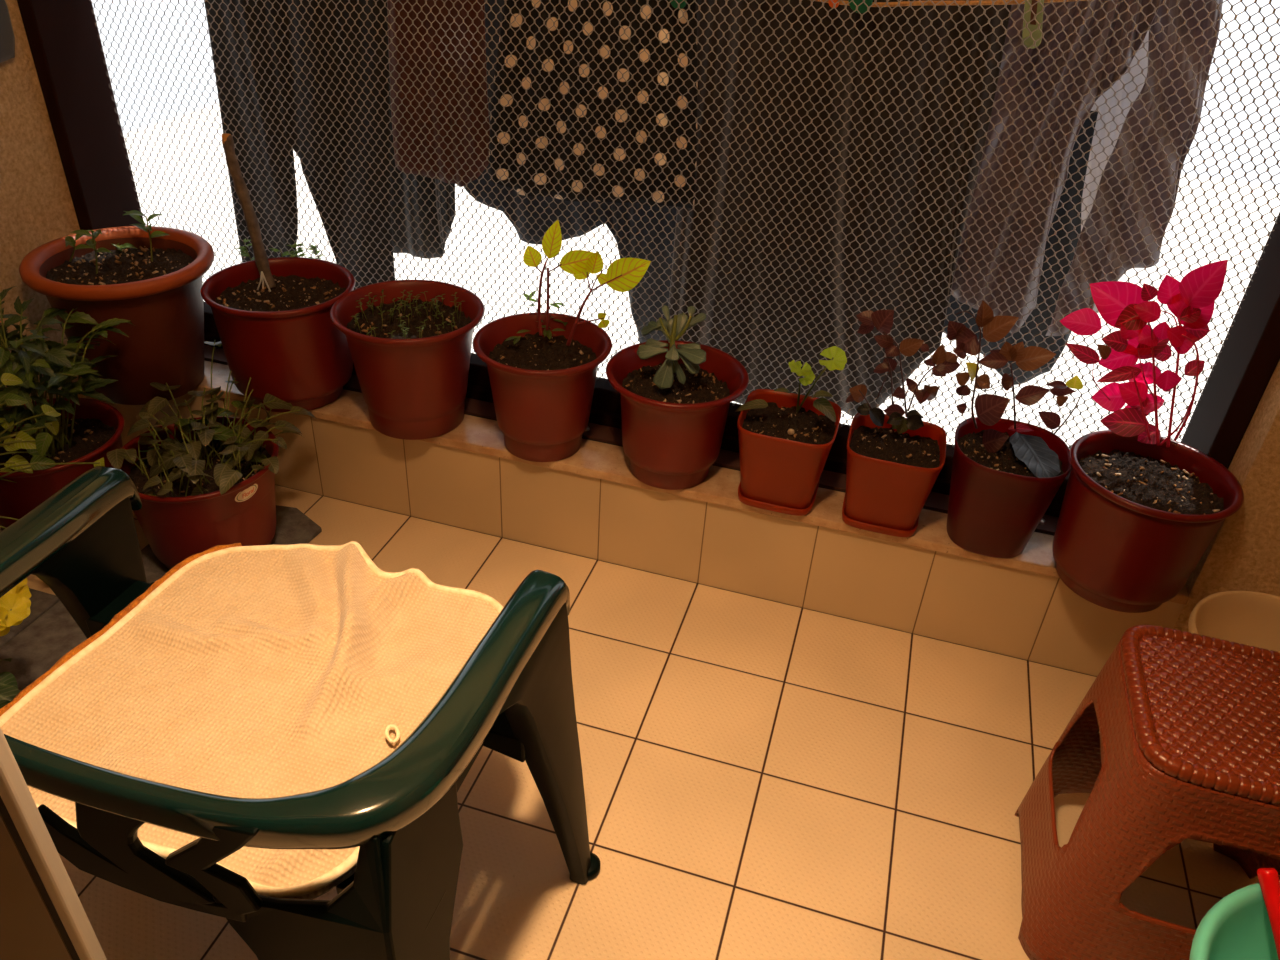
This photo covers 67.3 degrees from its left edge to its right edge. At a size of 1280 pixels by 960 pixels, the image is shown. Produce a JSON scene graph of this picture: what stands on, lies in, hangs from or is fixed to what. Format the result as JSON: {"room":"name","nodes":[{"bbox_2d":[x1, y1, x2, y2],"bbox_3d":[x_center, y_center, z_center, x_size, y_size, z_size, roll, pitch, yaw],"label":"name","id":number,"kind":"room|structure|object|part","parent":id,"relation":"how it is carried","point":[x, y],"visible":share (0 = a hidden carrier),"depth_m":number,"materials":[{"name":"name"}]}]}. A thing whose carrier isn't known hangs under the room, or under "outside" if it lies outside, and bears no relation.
{"room":"balcony","nodes":[
{"label":"balcony","id":0,"kind":"room"},
{"bbox_2d":[0,0,98,406],"bbox_3d":[-1.883,-0.327,0.679,0.120,2.500,3.662,12,35,12],"label":"wall","id":1,"kind":"structure","parent":0,"point":[37,209],"depth_m":2.21,"materials":[{"name":"paint"}]},
{"bbox_2d":[0,0,14,62],"bbox_3d":[-1.406,-0.952,1.900,0.022,0.566,0.350,12,35,12],"label":"hanging bag","id":2,"kind":"object","parent":1,"relation":"hanging from","point":[7,38],"visible":1,"depth_m":2.06,"materials":[{"name":"fabric"}]},
{"bbox_2d":[0,484,1258,959],"bbox_3d":[-0.477,1.151,0.966,3.250,0.120,3.400,12,35,12],"label":"floor","id":3,"kind":"structure","parent":0,"point":[764,779],"depth_m":1.77,"materials":[{"name":"tile"}]},
{"bbox_2d":[0,578,30,708],"bbox_3d":[-1.307,0.343,1.646,0.585,0.376,0.265,2,34,-2],"label":"plant","id":4,"kind":"object","parent":3,"relation":"on","point":[15,605],"visible":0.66,"depth_m":1.59,"materials":[{"name":"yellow plant"}]},
{"bbox_2d":[0,588,59,647],"bbox_3d":[-1.460,0.332,1.965,0.315,0.025,0.390,12,35,12],"label":"stone slab","id":5,"kind":"object","parent":3,"relation":"on","point":[41,602],"depth_m":2.04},
{"bbox_2d":[0,373,104,528],"bbox_3d":[-1.365,0.051,1.927,0.535,0.494,0.305,-18,39,-29],"label":"vine","id":6,"kind":"object","parent":5,"relation":"on","point":[38,447],"visible":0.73,"depth_m":1.89,"materials":[{"name":"plant"}]},
{"bbox_2d":[0,286,134,529],"bbox_3d":[-1.307,-0.103,2.107,0.373,0.605,0.464,12,35,12],"label":"leaf plant","id":7,"kind":"object","parent":3,"relation":"on","point":[89,429],"visible":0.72,"depth_m":2.05,"materials":[{"name":"green plant"}]},
{"bbox_3d":[-1.288,-0.205,2.039,0.282,0.348,0.356,12,35,12],"label":"stem","id":8,"kind":"part","parent":7,"relation":"part of","materials":[{"name":"green plant"}]},
{"bbox_3d":[-1.324,0.021,2.194,0.329,0.300,0.329,12,35,12],"label":"pot","id":9,"kind":"part","parent":7,"relation":"part of","materials":[{"name":"red plastic"}]},
{"bbox_2d":[0,571,163,691],"bbox_3d":[-1.101,0.368,1.940,0.375,0.030,0.520,12,35,12],"label":"stone slab","id":10,"kind":"object","parent":3,"relation":"on","point":[32,652],"visible":0.06,"depth_m":1.95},
{"bbox_2d":[141,505,321,574],"bbox_3d":[-0.975,0.148,2.296,0.337,0.014,0.335,12,35,12],"label":"stone slab","id":11,"kind":"object","parent":3,"relation":"on","point":[293,526],"visible":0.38,"depth_m":2.33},
{"bbox_2d":[107,340,314,569],"bbox_3d":[-0.957,-0.068,2.257,0.426,0.391,0.589,12,35,12],"label":"leaf plant","id":12,"kind":"object","parent":11,"relation":"on","point":[207,481],"visible":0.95,"depth_m":2.11,"materials":[{"name":"green plant"}]},
{"bbox_3d":[-0.986,0.052,2.192,0.345,0.260,0.345,12,35,12],"label":"pot","id":13,"kind":"part","parent":12,"relation":"part of","materials":[{"name":"red plastic"}]},
{"bbox_3d":[-0.949,-0.148,2.186,0.375,0.180,0.536,12,35,12],"label":"stem","id":14,"kind":"part","parent":12,"relation":"part of","materials":[{"name":"green plant"}]},
{"bbox_2d":[0,466,599,959],"bbox_3d":[-0.544,0.420,1.363,0.899,0.645,0.598,12,35,12],"label":"armchair","id":15,"kind":"object","parent":3,"relation":"on","point":[513,696],"visible":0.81,"depth_m":1.06,"materials":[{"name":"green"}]},
{"bbox_3d":[-0.847,0.121,1.291,0.085,0.101,0.441,8,34,7],"label":"armrest","id":16,"kind":"part","parent":15,"relation":"part of","materials":[{"name":"green plastic"}]},
{"bbox_3d":[-0.873,0.313,1.528,0.102,0.605,0.265,12,35,12],"label":"leg","id":17,"kind":"part","parent":15,"relation":"part of","materials":[{"name":"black plastic"}]},
{"bbox_2d":[0,543,241,715],"bbox_3d":[-0.514,0.281,1.318,0.558,0.053,0.528,12,35,12],"label":"seat cushion","id":18,"kind":"object","parent":15,"relation":"on","point":[134,603],"visible":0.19,"depth_m":1.37,"materials":[{"name":"fabric"}]},
{"bbox_2d":[0,541,502,899],"bbox_3d":[-0.495,0.259,1.297,0.548,0.094,0.552,12,35,12],"label":"towel","id":19,"kind":"object","parent":18,"relation":"on","point":[258,671],"visible":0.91,"depth_m":1.28,"materials":[{"name":"white fabric"}]},
{"bbox_3d":[-0.583,0.289,1.027,0.659,0.058,0.096,12,35,12],"label":"backrest","id":20,"kind":"part","parent":15,"relation":"part of","materials":[{"name":"green plastic"}]},
{"bbox_3d":[-0.251,0.595,1.153,0.056,0.620,0.252,4,34,0],"label":"leg","id":21,"kind":"part","parent":15,"relation":"part of","materials":[{"name":"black plastic"}]},
{"bbox_3d":[-0.192,0.261,1.146,0.085,0.101,0.441,16,36,17],"label":"armrest","id":22,"kind":"part","parent":15,"relation":"part of","materials":[{"name":"green plastic"}]},
{"bbox_3d":[-0.150,0.467,1.368,0.102,0.605,0.265,12,35,12],"label":"leg","id":23,"kind":"part","parent":15,"relation":"part of","materials":[{"name":"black plastic"}]},
{"bbox_2d":[1014,625,1279,959],"bbox_3d":[0.858,0.524,1.494,0.417,0.479,0.359,12,35,12],"label":"plastic stool","id":24,"kind":"object","parent":3,"relation":"on","point":[1175,739],"visible":0.98,"depth_m":1.40,"materials":[{"name":"brown plastic"}]},
{"bbox_3d":[0.871,0.333,1.365,0.300,0.004,0.280,12,35,12],"label":"seat","id":25,"kind":"part","parent":24,"relation":"part of","materials":[{"name":"brown plastic"}]},
{"bbox_2d":[1189,883,1277,959],"bbox_3d":[0.822,0.788,1.164,0.416,0.403,0.416,12,35,12],"label":"plastic basin","id":26,"kind":"object","parent":3,"relation":"on","point":[1238,926],"visible":0.88,"depth_m":1.21,"materials":[{"name":"plastic"}]},
{"bbox_2d":[1257,868,1279,959],"bbox_3d":[0.817,0.666,1.192,0.048,0.289,0.247,-12,37,-22],"label":"scoop","id":27,"kind":"object","parent":26,"relation":"on","point":[1269,881],"visible":1,"depth_m":1.19,"materials":[{"name":"plastic"}]},
{"bbox_2d":[1188,591,1279,652],"bbox_3d":[1.163,0.429,1.820,0.322,0.308,0.322,12,35,12],"label":"bucket","id":28,"kind":"object","parent":3,"relation":"on","point":[1250,618],"visible":0.31,"depth_m":1.88,"materials":[{"name":"plastic"}]},
{"bbox_2d":[99,393,1183,675],"bbox_3d":[-0.186,0.049,2.425,2.740,0.360,0.260,12,35,12],"label":"wall","id":29,"kind":"structure","parent":0,"point":[1009,611],"depth_m":2.20,"materials":[{"name":"tile"}]},
{"bbox_2d":[17,0,1279,535],"bbox_3d":[-0.059,-0.970,1.778,2.640,2.056,0.174,12,35,12],"label":"window","id":30,"kind":"structure","parent":29,"relation":"in","point":[65,45],"depth_m":2.21,"materials":[{"name":"brown metal"}]},
{"bbox_3d":[-0.099,-0.199,2.360,2.557,0.090,0.062,12,35,12],"label":"rail","id":31,"kind":"part","parent":30,"relation":"part of","materials":[{"name":"brown metal"}]},
{"bbox_2d":[90,0,1279,448],"bbox_3d":[-0.048,-0.773,1.989,2.571,1.287,0.012,12,35,12],"label":"wire mesh","id":32,"kind":"object","parent":30,"relation":"attached to","point":[875,1],"visible":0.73,"depth_m":2.00,"materials":[{"name":"grey metal"}]},
{"bbox_2d":[192,360,1189,604],"bbox_3d":[-0.150,-0.058,2.245,2.640,0.022,0.122,12,35,12],"label":"sill","id":33,"kind":"structure","parent":29,"relation":"on","point":[604,461],"depth_m":2.17,"materials":[{"name":"stone"}]},
{"bbox_2d":[19,210,213,404],"bbox_3d":[-1.210,-0.419,2.285,0.404,0.417,0.404,12,35,12],"label":"planter","id":34,"kind":"object","parent":33,"relation":"on","point":[150,277],"visible":0.98,"depth_m":2.23,"materials":[{"name":"plastic"}]},
{"bbox_3d":[-1.333,-0.537,2.256,0.036,0.060,0.004,12,35,12],"label":"stem","id":35,"kind":"part","parent":34,"relation":"part of","materials":[{"name":"green plant"}]},
{"bbox_3d":[-1.244,-0.516,2.191,0.022,0.106,0.004,12,35,12],"label":"stem","id":36,"kind":"part","parent":34,"relation":"part of","materials":[{"name":"green plant"}]},
{"bbox_3d":[-1.160,-0.568,2.270,0.017,0.115,0.004,12,35,12],"label":"stem","id":37,"kind":"part","parent":34,"relation":"part of","materials":[{"name":"green plant"}]},
{"bbox_2d":[201,133,355,412],"bbox_3d":[-0.849,-0.479,2.263,0.341,0.582,0.406,-6,35,-14],"label":"pot","id":38,"kind":"object","parent":33,"relation":"on","point":[275,327],"visible":0.97,"depth_m":2.24,"materials":[{"name":"red plastic"}]},
{"bbox_3d":[-0.848,-0.340,2.319,0.342,0.288,0.342,12,35,12],"label":"pot","id":39,"kind":"part","parent":38,"relation":"part of","materials":[{"name":"red plastic"}]},
{"bbox_2d":[330,280,484,439],"bbox_3d":[-0.531,-0.273,2.248,0.342,0.291,0.342,12,35,12],"label":"pot","id":40,"kind":"object","parent":33,"relation":"on","point":[409,341],"visible":1,"depth_m":2.19,"materials":[{"name":"plastic"}]},
{"bbox_2d":[473,220,650,461],"bbox_3d":[-0.241,-0.336,2.150,0.311,0.535,0.444,-18,40,-29],"label":"pot","id":41,"kind":"object","parent":33,"relation":"on","point":[542,367],"visible":0.98,"depth_m":2.11,"materials":[{"name":"plastic"}]},
{"bbox_3d":[-0.211,-0.391,2.076,0.021,0.172,0.008,12,35,12],"label":"stem","id":42,"kind":"part","parent":41,"relation":"part of","materials":[{"name":"red"}]},
{"bbox_3d":[-0.221,-0.198,2.189,0.306,0.265,0.306,12,35,12],"label":"pot","id":43,"kind":"part","parent":41,"relation":"part of","materials":[{"name":"red plastic"}]},
{"bbox_3d":[-0.201,-0.391,2.084,0.008,0.144,0.007,12,35,12],"label":"stem","id":44,"kind":"part","parent":41,"relation":"part of","materials":[{"name":"red"}]},
{"bbox_3d":[-0.131,-0.345,2.052,0.055,0.136,0.010,12,35,12],"label":"stem","id":45,"kind":"part","parent":41,"relation":"part of","materials":[{"name":"red plant"}]},
{"bbox_3d":[-0.109,-0.339,2.048,0.068,0.029,0.004,12,35,12],"label":"stem","id":46,"kind":"part","parent":41,"relation":"part of","materials":[{"name":"red plant"}]},
{"bbox_3d":[-0.070,-0.407,1.990,0.068,0.048,0.004,12,35,12],"label":"stem","id":47,"kind":"part","parent":41,"relation":"part of","materials":[{"name":"red plant"}]},
{"bbox_2d":[606,305,748,489],"bbox_3d":[0.077,-0.184,2.093,0.308,0.380,0.308,12,35,12],"label":"succulent pot","id":48,"kind":"object","parent":33,"relation":"on","point":[676,396],"visible":1,"depth_m":2.05,"materials":[{"name":"red plastic"}]},
{"bbox_3d":[0.054,-0.320,2.043,0.009,0.036,0.051,-20,40,-31],"label":"stem","id":49,"kind":"part","parent":48,"relation":"part of","materials":[{"name":"green plant"}]},
{"bbox_3d":[0.074,-0.289,2.043,0.020,0.121,0.041,12,35,12],"label":"stem","id":50,"kind":"part","parent":48,"relation":"part of","materials":[{"name":"green plant"}]},
{"bbox_3d":[0.092,-0.319,2.024,0.036,0.054,0.010,-10,36,-19],"label":"stem","id":51,"kind":"part","parent":48,"relation":"part of","materials":[{"name":"green plant"}]},
{"bbox_2d":[735,346,846,515],"bbox_3d":[0.311,-0.123,2.042,0.218,0.361,0.206,12,35,12],"label":"pot","id":52,"kind":"object","parent":33,"relation":"on","point":[786,439],"visible":1,"depth_m":2.03,"materials":[{"name":"plastic"}]},
{"bbox_3d":[0.313,-0.056,2.085,0.206,0.192,0.206,12,35,12],"label":"pot","id":53,"kind":"part","parent":52,"relation":"part of","materials":[{"name":"plastic"}]},
{"bbox_3d":[0.340,-0.187,2.053,0.004,0.134,0.072,12,35,12],"label":"stem","id":54,"kind":"part","parent":52,"relation":"part of","materials":[{"name":"green plant"}]},
{"bbox_3d":[0.368,-0.198,2.029,0.063,0.182,0.082,12,35,12],"label":"stem","id":55,"kind":"part","parent":52,"relation":"part of","materials":[{"name":"green plant"}]},
{"bbox_2d":[842,310,959,536],"bbox_3d":[0.519,-0.119,1.971,0.231,0.457,0.198,12,35,12],"label":"pot","id":56,"kind":"object","parent":33,"relation":"on","point":[895,461],"visible":1,"depth_m":1.98,"materials":[{"name":"plastic"}]},
{"bbox_3d":[0.462,-0.165,1.971,0.036,0.042,0.004,7,34,5],"label":"stem","id":57,"kind":"part","parent":56,"relation":"part of","materials":[{"name":"red plant"}]},
{"bbox_3d":[0.495,-0.195,1.946,0.019,0.067,0.003,1,34,-4],"label":"stem","id":58,"kind":"part","parent":56,"relation":"part of","materials":[{"name":"red plant"}]},
{"bbox_3d":[0.503,-0.198,1.934,0.035,0.105,0.004,6,34,3],"label":"stem","id":59,"kind":"part","parent":56,"relation":"part of","materials":[{"name":"red plant"}]},
{"bbox_3d":[0.511,-0.211,1.925,0.084,0.178,0.007,12,35,12],"label":"stem","id":60,"kind":"part","parent":56,"relation":"part of","materials":[{"name":"red plant"}]},
{"bbox_3d":[0.528,-0.008,2.039,0.198,0.186,0.198,12,35,12],"label":"pot","id":61,"kind":"part","parent":56,"relation":"part of","materials":[{"name":"plastic"}]},
{"bbox_3d":[0.563,-0.183,1.924,0.032,0.110,0.007,12,35,12],"label":"stem","id":62,"kind":"part","parent":56,"relation":"part of","materials":[{"name":"red plant"}]},
{"bbox_2d":[947,300,1082,557],"bbox_3d":[0.719,-0.099,1.918,0.289,0.502,0.224,12,35,12],"label":"pot","id":63,"kind":"object","parent":33,"relation":"on","point":[1006,475],"visible":1,"depth_m":1.91,"materials":[{"name":"plastic"}]},
{"bbox_3d":[0.655,-0.154,1.939,0.032,0.081,0.015,28,41,32],"label":"stem","id":64,"kind":"part","parent":63,"relation":"part of","materials":[{"name":"red plant"}]},
{"bbox_3d":[0.631,-0.309,1.845,0.055,0.028,0.005,25,39,29],"label":"stem","id":65,"kind":"part","parent":63,"relation":"part of","materials":[{"name":"red plant"}]},
{"bbox_3d":[0.668,-0.196,1.896,0.047,0.209,0.006,17,36,19],"label":"stem","id":66,"kind":"part","parent":63,"relation":"part of","materials":[{"name":"red plant"}]},
{"bbox_3d":[0.742,0.024,1.989,0.226,0.222,0.226,12,35,12],"label":"pot","id":67,"kind":"part","parent":63,"relation":"part of","materials":[{"name":"red plastic"}]},
{"bbox_3d":[0.735,-0.164,1.892,0.047,0.136,0.005,16,36,17],"label":"stem","id":68,"kind":"part","parent":63,"relation":"part of","materials":[{"name":"red plant"}]},
{"bbox_3d":[0.839,-0.125,1.888,0.037,0.081,0.006,-8,35,-17],"label":"stem","id":69,"kind":"part","parent":63,"relation":"part of","materials":[{"name":"red plant"}]},
{"bbox_2d":[1052,260,1243,612],"bbox_3d":[0.947,-0.077,1.758,0.345,0.669,0.304,2,34,-3],"label":"pot","id":70,"kind":"object","parent":33,"relation":"on","point":[1141,508],"visible":1,"depth_m":1.77,"materials":[{"name":"plastic"}]},
{"bbox_3d":[0.842,-0.181,1.750,0.050,0.069,0.004,18,36,20],"label":"stem","id":71,"kind":"part","parent":70,"relation":"part of","materials":[{"name":"red plant"}]},
{"bbox_3d":[0.916,-0.136,1.756,0.074,0.127,0.005,17,36,19],"label":"stem","id":72,"kind":"part","parent":70,"relation":"part of","materials":[{"name":"red plant"}]},
{"bbox_3d":[0.909,-0.188,1.724,0.059,0.086,0.004,18,36,20],"label":"stem","id":73,"kind":"part","parent":70,"relation":"part of","materials":[{"name":"red plant"}]},
{"bbox_3d":[0.957,0.091,1.871,0.304,0.265,0.304,12,35,12],"label":"pot","id":74,"kind":"part","parent":70,"relation":"part of","materials":[{"name":"red plastic"}]},
{"bbox_3d":[0.926,-0.163,1.728,0.086,0.219,0.006,12,35,12],"label":"stem","id":75,"kind":"part","parent":70,"relation":"part of","materials":[{"name":"red plant"}]},
{"bbox_3d":[0.911,-0.280,1.670,0.055,0.026,0.005,24,39,27],"label":"stem","id":76,"kind":"part","parent":70,"relation":"part of","materials":[{"name":"red plant"}]},
{"bbox_3d":[0.959,-0.170,1.726,0.065,0.236,0.006,27,40,30],"label":"stem","id":77,"kind":"part","parent":70,"relation":"part of","materials":[{"name":"red plant"}]},
{"bbox_3d":[0.973,-0.104,1.746,0.023,0.104,0.006,28,41,31],"label":"stem","id":78,"kind":"part","parent":70,"relation":"part of","materials":[{"name":"red plant"}]},
{"bbox_3d":[0.962,-0.162,1.711,0.065,0.204,0.007,8,34,7],"label":"stem","id":79,"kind":"part","parent":70,"relation":"part of","materials":[{"name":"red plant"}]},
{"bbox_2d":[1173,360,1279,631],"bbox_3d":[1.486,-0.546,1.443,0.630,2.620,0.262,12,35,12],"label":"wall pier","id":80,"kind":"object","parent":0,"point":[1244,553],"depth_m":1.81,"materials":[{"name":"paint"}]},
{"bbox_2d":[812,0,1086,6],"bbox_3d":[0.358,-1.031,1.869,1.920,0.185,0.008,12,35,12],"label":"clothesline","id":81,"kind":"object","parent":80,"relation":"attached to","point":[971,2],"visible":0.71,"depth_m":1.85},
{"bbox_2d":[670,0,686,8],"bbox_3d":[0.076,-1.012,1.963,0.042,0.089,0.017,12,35,12],"label":"peg","id":82,"kind":"object","parent":81,"relation":"attached to","point":[674,4],"visible":0.84,"depth_m":1.98,"materials":[{"name":"green plastic"}]},
{"bbox_2d":[829,0,838,7],"bbox_3d":[0.382,-0.971,1.893,0.029,0.073,0.017,12,35,12],"label":"peg","id":83,"kind":"object","parent":81,"relation":"attached to","point":[830,1],"visible":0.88,"depth_m":1.90,"materials":[{"name":"orange plastic"}]},
{"bbox_2d":[848,0,872,12],"bbox_3d":[0.430,-0.955,1.873,0.052,0.081,0.017,12,35,12],"label":"peg","id":84,"kind":"object","parent":81,"relation":"attached to","point":[862,8],"visible":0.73,"depth_m":1.88,"materials":[{"name":"green plastic"}]},
{"bbox_2d":[1022,0,1043,48],"bbox_3d":[0.735,-0.873,1.798,0.053,0.117,0.017,12,35,12],"label":"peg","id":85,"kind":"object","parent":81,"relation":"attached to","point":[1037,7],"visible":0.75,"depth_m":1.80,"materials":[{"name":"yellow plastic"}]},
{"bbox_3d":[0.061,-1.644,1.673,2.804,0.297,0.450,12,35,12],"label":"drying rack","id":86,"kind":"object","parent":80,"relation":"attached to","visible":0},
{"bbox_2d":[204,0,394,289],"bbox_3d":[-0.832,-1.096,2.330,0.537,1.443,0.043,12,35,12],"label":"trousers","id":87,"kind":"object","parent":86,"relation":"hanging from","point":[371,3],"visible":0.7,"depth_m":2.44,"materials":[{"name":"grey fabric"}]},
{"bbox_2d":[389,73,454,258],"bbox_3d":[-0.536,-1.166,2.351,0.333,1.318,0.032,13,35,13],"label":"shirt","id":88,"kind":"object","parent":86,"relation":"hanging from","point":[449,188],"visible":0.21,"depth_m":2.65,"materials":[{"name":"black fabric"}]},
{"bbox_2d":[387,0,489,186],"bbox_3d":[-0.463,-1.174,2.121,0.262,1.041,0.022,10,34,10],"label":"garment","id":89,"kind":"object","parent":86,"relation":"hanging from","point":[430,3],"visible":0.66,"depth_m":2.28,"materials":[{"name":"fabric"}]},
{"bbox_2d":[463,0,676,342],"bbox_3d":[-0.127,-1.011,2.280,0.683,1.452,0.034,12,35,12],"label":"shirt","id":90,"kind":"object","parent":86,"relation":"hanging from","point":[495,8],"visible":0.09,"depth_m":2.51,"materials":[{"name":"fabric"}]},
{"bbox_2d":[489,0,697,207],"bbox_3d":[-0.096,-1.088,2.019,0.518,1.030,0.022,12,35,13],"label":"garment","id":91,"kind":"object","parent":86,"relation":"hanging from","point":[615,7],"visible":0.7,"depth_m":2.17,"materials":[{"name":"fabric"}]},
{"bbox_2d":[665,0,1011,415],"bbox_3d":[0.417,-0.797,2.080,0.673,1.526,0.084,12,35,12],"label":"garment","id":92,"kind":"object","parent":86,"relation":"hanging from","point":[982,20],"visible":0.66,"depth_m":2.15,"materials":[{"name":"fabric"}]},
{"bbox_2d":[951,0,1222,335],"bbox_3d":[0.918,-0.844,1.918,0.480,1.216,0.058,11,34,10],"label":"hanging clothing","id":93,"kind":"object","parent":86,"relation":"hanging from","point":[1121,7],"visible":0.77,"depth_m":2.01,"materials":[{"name":"grey fabric"}]},
{"label":"outside","id":94,"kind":"structure","parent":0,"visible":0},
{"bbox_2d":[1081,30,1148,313],"bbox_3d":[0.989,-0.717,2.169,0.335,0.797,0.043,12,35,12],"label":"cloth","id":95,"kind":"object","parent":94,"point":[1141,53],"visible":0.06,"depth_m":2.11,"materials":[{"name":"fabric"}]},
{"bbox_2d":[943,111,1097,384],"bbox_3d":[0.849,-0.539,2.277,0.430,0.666,0.025,12,35,12],"label":"cloth","id":96,"kind":"object","parent":95,"relation":"attached to","point":[1089,132],"visible":0.25,"depth_m":2.28,"materials":[{"name":"fabric"}]},
{"bbox_3d":[-0.218,-0.940,-0.116,3.150,0.420,0.060,12,35,12],"label":"wall partition","id":97,"kind":"structure","parent":0,"visible":0},
{"bbox_2d":[0,727,106,959],"bbox_3d":[-1.143,-0.098,0.797,1.339,2.070,0.016,12,35,12],"label":"door","id":98,"kind":"structure","parent":97,"relation":"in","point":[43,916],"depth_m":0.89,"materials":[{"name":"brown wood"}]},
{"bbox_3d":[-1.156,-0.118,0.788,1.310,2.010,0.012,12,35,12],"label":"panel","id":99,"kind":"part","parent":98,"relation":"part of","materials":[{"name":"brown wood"}]},
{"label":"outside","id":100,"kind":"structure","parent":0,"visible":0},
{"bbox_2d":[123,103,1279,446],"bbox_3d":[2.206,-2.397,13.811,28.000,0.200,21.500,12,35,12],"label":"sky","id":101,"kind":"structure","parent":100,"point":[1258,192],"depth_m":15.08,"materials":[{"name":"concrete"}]}
]}

